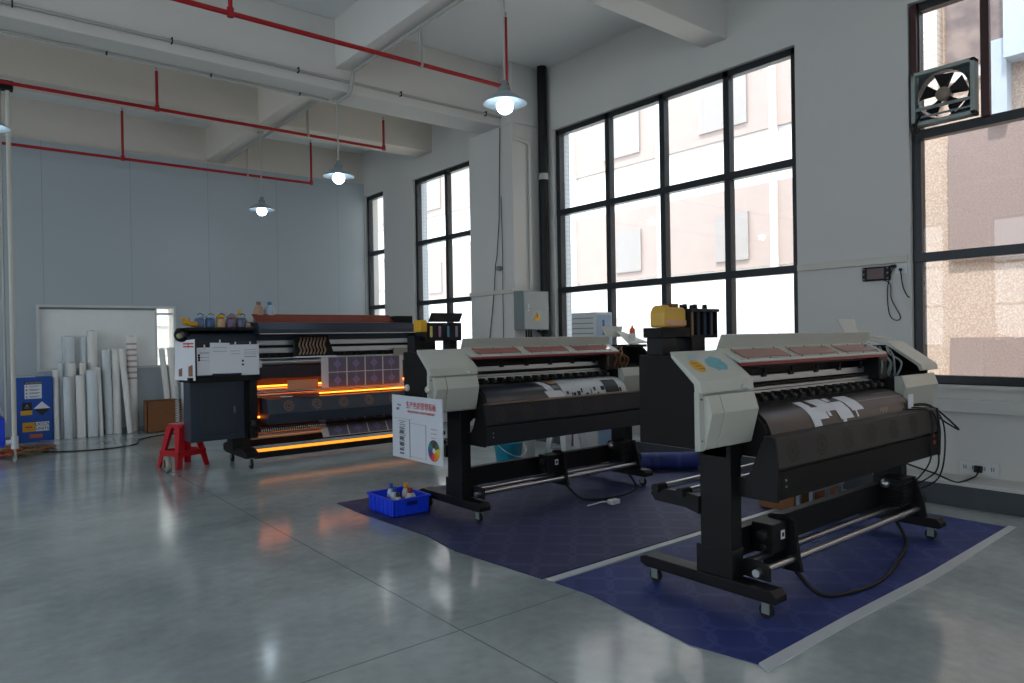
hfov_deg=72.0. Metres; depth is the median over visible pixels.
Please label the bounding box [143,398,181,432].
cardboard box
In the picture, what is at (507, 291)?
trim
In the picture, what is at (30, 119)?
wall
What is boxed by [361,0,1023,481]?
wall
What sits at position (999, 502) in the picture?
baseboard
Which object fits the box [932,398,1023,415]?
trim
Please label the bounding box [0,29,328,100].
conduit
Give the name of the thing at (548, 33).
ceiling
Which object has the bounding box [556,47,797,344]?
window
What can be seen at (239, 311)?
bottle
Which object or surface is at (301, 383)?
lamp
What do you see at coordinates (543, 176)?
drain pipe
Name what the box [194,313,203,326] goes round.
jar
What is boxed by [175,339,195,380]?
paper sheet
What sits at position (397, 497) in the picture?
bottle
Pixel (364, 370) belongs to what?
print
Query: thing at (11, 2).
conduit
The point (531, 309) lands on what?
box
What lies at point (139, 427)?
baseboard
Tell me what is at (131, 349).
roll
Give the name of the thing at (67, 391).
roll
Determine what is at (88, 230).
wall panel
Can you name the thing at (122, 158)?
pipe
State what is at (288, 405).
fan grille
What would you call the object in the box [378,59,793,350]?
neighbouring building
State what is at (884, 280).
cable
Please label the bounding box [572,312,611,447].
cooler
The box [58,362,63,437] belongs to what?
roll
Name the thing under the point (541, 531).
mat
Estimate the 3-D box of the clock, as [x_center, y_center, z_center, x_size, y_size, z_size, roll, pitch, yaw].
[3.147,-0.584,6.084,0.039,0.120,0.230,-1,0,-39]
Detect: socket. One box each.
[258,197,264,202]
[334,160,342,167]
[499,80,510,90]
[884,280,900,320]
[890,262,909,297]
[959,460,999,476]
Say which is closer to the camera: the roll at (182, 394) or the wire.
the wire
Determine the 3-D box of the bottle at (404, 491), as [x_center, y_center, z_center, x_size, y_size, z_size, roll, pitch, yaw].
[-0.848,1.224,5.632,0.065,0.185,0.064,-1,0,-39]
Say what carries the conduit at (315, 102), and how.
attached to the wall at (30, 119)
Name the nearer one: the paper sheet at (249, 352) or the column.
the paper sheet at (249, 352)
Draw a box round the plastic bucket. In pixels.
[494,441,525,461]
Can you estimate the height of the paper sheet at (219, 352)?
0.361 m
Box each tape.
[546,509,778,580]
[759,526,1016,671]
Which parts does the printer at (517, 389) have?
tank post, rack lid, tank post, frame, leg, plate, plate, rail, rail, lid, motor knob, take motor, take rod, take rod, motor knob, take motor, leg, plate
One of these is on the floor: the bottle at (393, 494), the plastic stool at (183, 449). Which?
the plastic stool at (183, 449)
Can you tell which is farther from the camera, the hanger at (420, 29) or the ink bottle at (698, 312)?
the hanger at (420, 29)
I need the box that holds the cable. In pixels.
[45,433,173,451]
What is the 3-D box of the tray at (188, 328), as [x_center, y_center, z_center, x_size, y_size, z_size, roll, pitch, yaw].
[-3.168,-0.131,7.630,0.770,0.035,0.450,-1,0,-39]
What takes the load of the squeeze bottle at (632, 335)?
on the printer at (517, 389)
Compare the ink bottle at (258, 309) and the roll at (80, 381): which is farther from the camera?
the roll at (80, 381)
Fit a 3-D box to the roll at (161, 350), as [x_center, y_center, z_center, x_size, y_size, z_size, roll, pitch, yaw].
[-5.459,0.741,11.115,0.218,1.273,0.084,-1,0,9]
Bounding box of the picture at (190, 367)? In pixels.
[188,365,192,375]
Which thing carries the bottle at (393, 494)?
in the plastic basket
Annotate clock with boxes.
[862,266,890,281]
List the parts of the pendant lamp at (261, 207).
rod, lamp shade, bulb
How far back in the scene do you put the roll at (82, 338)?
10.43 m
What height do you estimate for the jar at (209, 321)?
0.154 m
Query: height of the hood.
0.212 m
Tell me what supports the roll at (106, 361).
on the floor
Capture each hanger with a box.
[246,149,248,176]
[306,109,309,137]
[418,28,423,67]
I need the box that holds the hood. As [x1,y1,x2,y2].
[248,316,415,333]
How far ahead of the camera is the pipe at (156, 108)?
8.86 m
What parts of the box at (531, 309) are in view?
door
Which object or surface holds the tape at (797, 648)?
on the floor
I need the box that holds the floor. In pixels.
[0,422,1023,682]
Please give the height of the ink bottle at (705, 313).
0.117 m
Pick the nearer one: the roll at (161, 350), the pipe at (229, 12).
the pipe at (229, 12)
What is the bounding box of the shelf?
[643,327,689,337]
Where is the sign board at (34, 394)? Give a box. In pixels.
[16,376,53,442]
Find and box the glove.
[180,317,197,326]
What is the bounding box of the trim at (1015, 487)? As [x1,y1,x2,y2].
[632,433,1023,494]
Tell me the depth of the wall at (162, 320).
13.81 m
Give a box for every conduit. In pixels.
[0,0,500,118]
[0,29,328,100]
[223,100,319,163]
[338,0,463,101]
[513,136,532,289]
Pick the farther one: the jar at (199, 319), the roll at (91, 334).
the roll at (91, 334)
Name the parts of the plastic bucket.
handle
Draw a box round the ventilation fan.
[911,57,978,142]
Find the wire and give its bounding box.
[489,128,503,337]
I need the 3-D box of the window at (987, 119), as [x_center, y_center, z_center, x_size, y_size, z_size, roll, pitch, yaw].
[4.473,-1.228,4.640,0.290,3.190,3.380,-1,0,-39]
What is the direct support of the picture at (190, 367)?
attached to the paper sheet at (184, 354)
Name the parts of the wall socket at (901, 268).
plate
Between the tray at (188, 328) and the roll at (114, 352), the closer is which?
the tray at (188, 328)
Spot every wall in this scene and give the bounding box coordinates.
[1,95,361,364]
[157,262,384,364]
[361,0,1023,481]
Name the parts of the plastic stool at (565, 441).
leg, rail, leg, leg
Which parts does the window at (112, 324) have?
blind rail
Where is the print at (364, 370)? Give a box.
[328,355,399,386]
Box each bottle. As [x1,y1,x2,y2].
[234,310,247,322]
[253,302,264,321]
[264,302,274,314]
[387,483,392,498]
[390,486,395,499]
[394,492,401,499]
[402,483,407,498]
[405,487,415,497]
[629,325,635,338]
[691,312,693,334]
[698,312,699,334]
[705,313,706,334]
[711,313,712,334]
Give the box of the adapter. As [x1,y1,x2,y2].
[587,498,619,505]
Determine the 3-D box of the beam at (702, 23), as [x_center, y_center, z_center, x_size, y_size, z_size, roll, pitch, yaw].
[-3.064,-3.259,3.147,13.300,0.540,0.290,-1,0,-39]
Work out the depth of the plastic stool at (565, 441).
7.41 m
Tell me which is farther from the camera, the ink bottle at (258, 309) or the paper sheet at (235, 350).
the ink bottle at (258, 309)
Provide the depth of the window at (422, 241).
11.87 m
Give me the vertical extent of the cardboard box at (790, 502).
0.160 m
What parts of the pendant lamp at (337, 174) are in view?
rod, lamp shade, bulb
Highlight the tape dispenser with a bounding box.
[174,328,189,341]
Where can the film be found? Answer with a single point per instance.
(62, 346)
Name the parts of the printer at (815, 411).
tank post, tank post, supply rod, supply rod, leg, frame, plate, plate, motor knob, take motor, lid, rail, rail, take rod, take rod, motor knob, leg, take motor, plate, plate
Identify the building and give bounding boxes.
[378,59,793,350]
[923,0,1023,376]
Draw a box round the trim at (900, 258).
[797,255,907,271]
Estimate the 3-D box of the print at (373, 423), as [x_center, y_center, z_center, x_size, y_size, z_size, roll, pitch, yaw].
[-1.772,0.963,8.558,1.030,0.260,0.160,-1,0,-39]
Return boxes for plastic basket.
[367,486,430,517]
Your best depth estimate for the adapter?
5.59 m
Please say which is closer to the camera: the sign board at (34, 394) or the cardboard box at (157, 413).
the sign board at (34, 394)
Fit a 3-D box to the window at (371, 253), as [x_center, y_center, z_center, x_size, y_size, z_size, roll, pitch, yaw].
[-2.470,-1.165,13.230,0.290,3.190,0.730,-1,0,-39]
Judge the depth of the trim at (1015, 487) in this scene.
5.38 m
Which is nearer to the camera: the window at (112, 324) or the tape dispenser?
the tape dispenser
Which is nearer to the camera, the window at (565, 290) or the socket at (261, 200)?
the window at (565, 290)
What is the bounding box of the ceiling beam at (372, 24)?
[335,0,454,71]
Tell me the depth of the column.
9.33 m
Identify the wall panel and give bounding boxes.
[0,136,365,436]
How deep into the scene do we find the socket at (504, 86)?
5.68 m
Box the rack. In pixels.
[796,482,843,505]
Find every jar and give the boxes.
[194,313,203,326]
[205,313,214,326]
[215,313,225,326]
[226,313,235,326]
[236,313,245,326]
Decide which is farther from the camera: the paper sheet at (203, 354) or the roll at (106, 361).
the roll at (106, 361)
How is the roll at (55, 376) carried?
on the floor
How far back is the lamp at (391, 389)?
8.47 m
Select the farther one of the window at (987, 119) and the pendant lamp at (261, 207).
the pendant lamp at (261, 207)
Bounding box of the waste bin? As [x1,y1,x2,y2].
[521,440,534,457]
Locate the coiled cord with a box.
[175,386,179,421]
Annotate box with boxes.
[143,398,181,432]
[514,291,549,336]
[760,486,836,509]
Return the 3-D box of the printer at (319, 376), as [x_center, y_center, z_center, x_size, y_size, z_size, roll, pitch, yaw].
[-2.263,0.509,8.325,3.030,1.655,0.800,-1,0,-39]
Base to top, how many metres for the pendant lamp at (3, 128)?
0.968 m
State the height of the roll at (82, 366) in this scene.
1.088 m
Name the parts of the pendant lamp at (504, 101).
rod, lamp shade, bulb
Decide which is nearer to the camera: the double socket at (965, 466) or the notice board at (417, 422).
the notice board at (417, 422)
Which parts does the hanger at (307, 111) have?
rod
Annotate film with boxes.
[61,339,64,361]
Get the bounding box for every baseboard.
[5,426,143,441]
[537,434,1023,516]
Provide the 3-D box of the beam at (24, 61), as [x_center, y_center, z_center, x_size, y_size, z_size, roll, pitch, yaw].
[-6.629,-3.247,7.556,13.300,0.500,0.450,-1,0,-39]
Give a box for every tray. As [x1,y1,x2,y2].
[176,327,256,330]
[612,344,646,346]
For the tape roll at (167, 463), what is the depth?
7.30 m
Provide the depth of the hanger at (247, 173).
11.45 m
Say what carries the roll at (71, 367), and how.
on the floor
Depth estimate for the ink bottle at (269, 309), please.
7.98 m
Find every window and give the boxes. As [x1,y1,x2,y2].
[36,304,176,371]
[367,192,384,314]
[415,162,470,322]
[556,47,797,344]
[909,0,1023,391]
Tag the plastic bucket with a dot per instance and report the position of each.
(509, 451)
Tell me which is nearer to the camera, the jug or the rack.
the jug
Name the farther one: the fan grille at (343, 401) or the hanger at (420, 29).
the fan grille at (343, 401)
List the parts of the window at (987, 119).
sash frame, sill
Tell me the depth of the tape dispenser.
7.26 m
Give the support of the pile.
on the floor
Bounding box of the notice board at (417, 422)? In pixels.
[392,384,443,466]
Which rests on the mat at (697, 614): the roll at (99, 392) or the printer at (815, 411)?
the printer at (815, 411)
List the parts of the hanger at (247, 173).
rod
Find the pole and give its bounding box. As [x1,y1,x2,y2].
[0,79,18,462]
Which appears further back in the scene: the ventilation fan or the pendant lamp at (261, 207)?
the pendant lamp at (261, 207)
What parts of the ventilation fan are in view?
cord, blade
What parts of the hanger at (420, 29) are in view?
rod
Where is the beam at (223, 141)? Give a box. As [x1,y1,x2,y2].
[206,88,314,162]
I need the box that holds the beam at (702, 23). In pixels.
[586,0,726,47]
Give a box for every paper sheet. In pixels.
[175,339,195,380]
[197,345,211,375]
[210,340,229,373]
[230,342,241,372]
[241,342,258,374]
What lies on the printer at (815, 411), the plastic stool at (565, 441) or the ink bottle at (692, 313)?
the ink bottle at (692, 313)
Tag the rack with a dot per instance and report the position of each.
(840, 485)
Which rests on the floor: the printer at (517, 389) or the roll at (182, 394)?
the roll at (182, 394)
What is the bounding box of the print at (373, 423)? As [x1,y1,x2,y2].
[325,414,392,435]
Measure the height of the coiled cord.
0.391 m
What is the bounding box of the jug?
[650,304,685,327]
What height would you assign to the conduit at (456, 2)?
0.288 m
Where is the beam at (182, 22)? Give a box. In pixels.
[0,0,500,133]
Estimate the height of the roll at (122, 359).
1.285 m
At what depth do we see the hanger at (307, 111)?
10.01 m
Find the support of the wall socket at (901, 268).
attached to the wall at (853, 102)
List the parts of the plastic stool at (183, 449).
leg, seat, leg, rail, leg, leg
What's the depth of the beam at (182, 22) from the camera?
7.37 m
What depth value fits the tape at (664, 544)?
4.33 m
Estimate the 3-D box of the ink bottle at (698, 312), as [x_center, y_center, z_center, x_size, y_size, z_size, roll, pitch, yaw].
[0.920,-0.091,3.676,0.039,0.117,0.120,-1,0,-39]
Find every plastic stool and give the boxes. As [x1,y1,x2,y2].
[157,422,208,469]
[545,433,586,452]
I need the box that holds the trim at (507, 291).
[469,289,530,296]
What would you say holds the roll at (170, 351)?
on the floor
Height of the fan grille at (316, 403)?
0.110 m
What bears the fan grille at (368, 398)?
attached to the printer at (319, 376)
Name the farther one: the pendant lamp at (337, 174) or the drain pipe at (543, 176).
the drain pipe at (543, 176)
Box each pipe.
[0,67,385,150]
[2,107,312,184]
[171,0,508,86]
[537,65,550,336]
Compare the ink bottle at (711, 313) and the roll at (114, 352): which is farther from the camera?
the roll at (114, 352)
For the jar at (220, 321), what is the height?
0.154 m
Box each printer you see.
[176,314,444,468]
[403,313,652,521]
[639,304,978,617]
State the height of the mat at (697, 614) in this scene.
0.004 m
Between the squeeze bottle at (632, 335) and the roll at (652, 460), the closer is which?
the squeeze bottle at (632, 335)
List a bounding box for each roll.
[52,369,59,439]
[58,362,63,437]
[61,336,74,376]
[63,376,72,438]
[67,363,76,437]
[75,375,85,437]
[79,362,87,435]
[80,336,87,426]
[86,370,98,436]
[87,330,98,433]
[96,367,103,435]
[101,349,113,433]
[111,349,121,433]
[118,348,133,432]
[126,336,137,431]
[159,348,169,398]
[163,456,171,472]
[167,347,177,397]
[181,382,183,421]
[641,451,698,469]
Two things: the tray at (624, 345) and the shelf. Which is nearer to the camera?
the shelf
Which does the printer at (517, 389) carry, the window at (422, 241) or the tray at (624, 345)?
the tray at (624, 345)
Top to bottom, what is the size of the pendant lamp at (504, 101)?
1.208 m
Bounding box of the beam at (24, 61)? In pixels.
[0,34,431,157]
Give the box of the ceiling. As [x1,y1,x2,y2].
[1,0,642,153]
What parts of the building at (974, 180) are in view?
cladding panel, cladding panel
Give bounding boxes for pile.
[0,444,56,457]
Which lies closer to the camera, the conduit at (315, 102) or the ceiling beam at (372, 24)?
the ceiling beam at (372, 24)
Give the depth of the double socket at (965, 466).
5.47 m
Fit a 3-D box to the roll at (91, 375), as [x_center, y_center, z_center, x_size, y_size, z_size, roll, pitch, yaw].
[-6.149,0.902,10.318,0.136,0.981,0.186,-1,0,-39]
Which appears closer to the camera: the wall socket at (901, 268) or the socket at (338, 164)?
the wall socket at (901, 268)
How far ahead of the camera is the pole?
7.87 m
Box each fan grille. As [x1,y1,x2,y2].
[284,401,293,410]
[312,399,321,408]
[339,397,347,405]
[365,395,372,403]
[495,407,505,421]
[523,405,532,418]
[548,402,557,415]
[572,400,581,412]
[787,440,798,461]
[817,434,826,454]
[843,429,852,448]
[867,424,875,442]
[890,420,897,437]
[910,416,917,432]
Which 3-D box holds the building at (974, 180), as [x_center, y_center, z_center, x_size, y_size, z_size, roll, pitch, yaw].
[11.828,-5.294,3.523,3.000,13.150,18.550,-1,0,-39]
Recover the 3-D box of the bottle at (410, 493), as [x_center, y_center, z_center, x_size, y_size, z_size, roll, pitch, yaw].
[-0.796,1.231,5.519,0.085,0.170,0.084,-1,0,-39]
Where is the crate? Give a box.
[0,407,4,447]
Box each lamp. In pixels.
[0,122,10,132]
[249,131,274,215]
[257,378,403,387]
[319,387,403,393]
[323,99,353,183]
[483,0,526,114]
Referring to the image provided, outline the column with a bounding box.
[469,62,540,421]
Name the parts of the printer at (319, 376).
cabinet door, leg, heat plate, panel, tie rod, rail, label plate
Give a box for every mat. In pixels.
[337,466,772,578]
[555,513,1004,664]
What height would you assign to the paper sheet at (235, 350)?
0.335 m
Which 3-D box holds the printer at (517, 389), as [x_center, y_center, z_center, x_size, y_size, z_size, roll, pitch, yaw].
[0.317,0.535,5.975,2.605,1.544,0.911,-1,0,-39]
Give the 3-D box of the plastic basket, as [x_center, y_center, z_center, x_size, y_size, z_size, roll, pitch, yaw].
[-0.890,1.257,5.533,0.334,0.134,0.424,-1,0,-39]
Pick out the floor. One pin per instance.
(116, 567)
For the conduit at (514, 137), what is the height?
1.972 m
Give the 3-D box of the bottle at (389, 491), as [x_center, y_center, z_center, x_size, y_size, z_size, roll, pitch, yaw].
[-0.964,1.223,5.615,0.065,0.190,0.064,-1,0,-39]

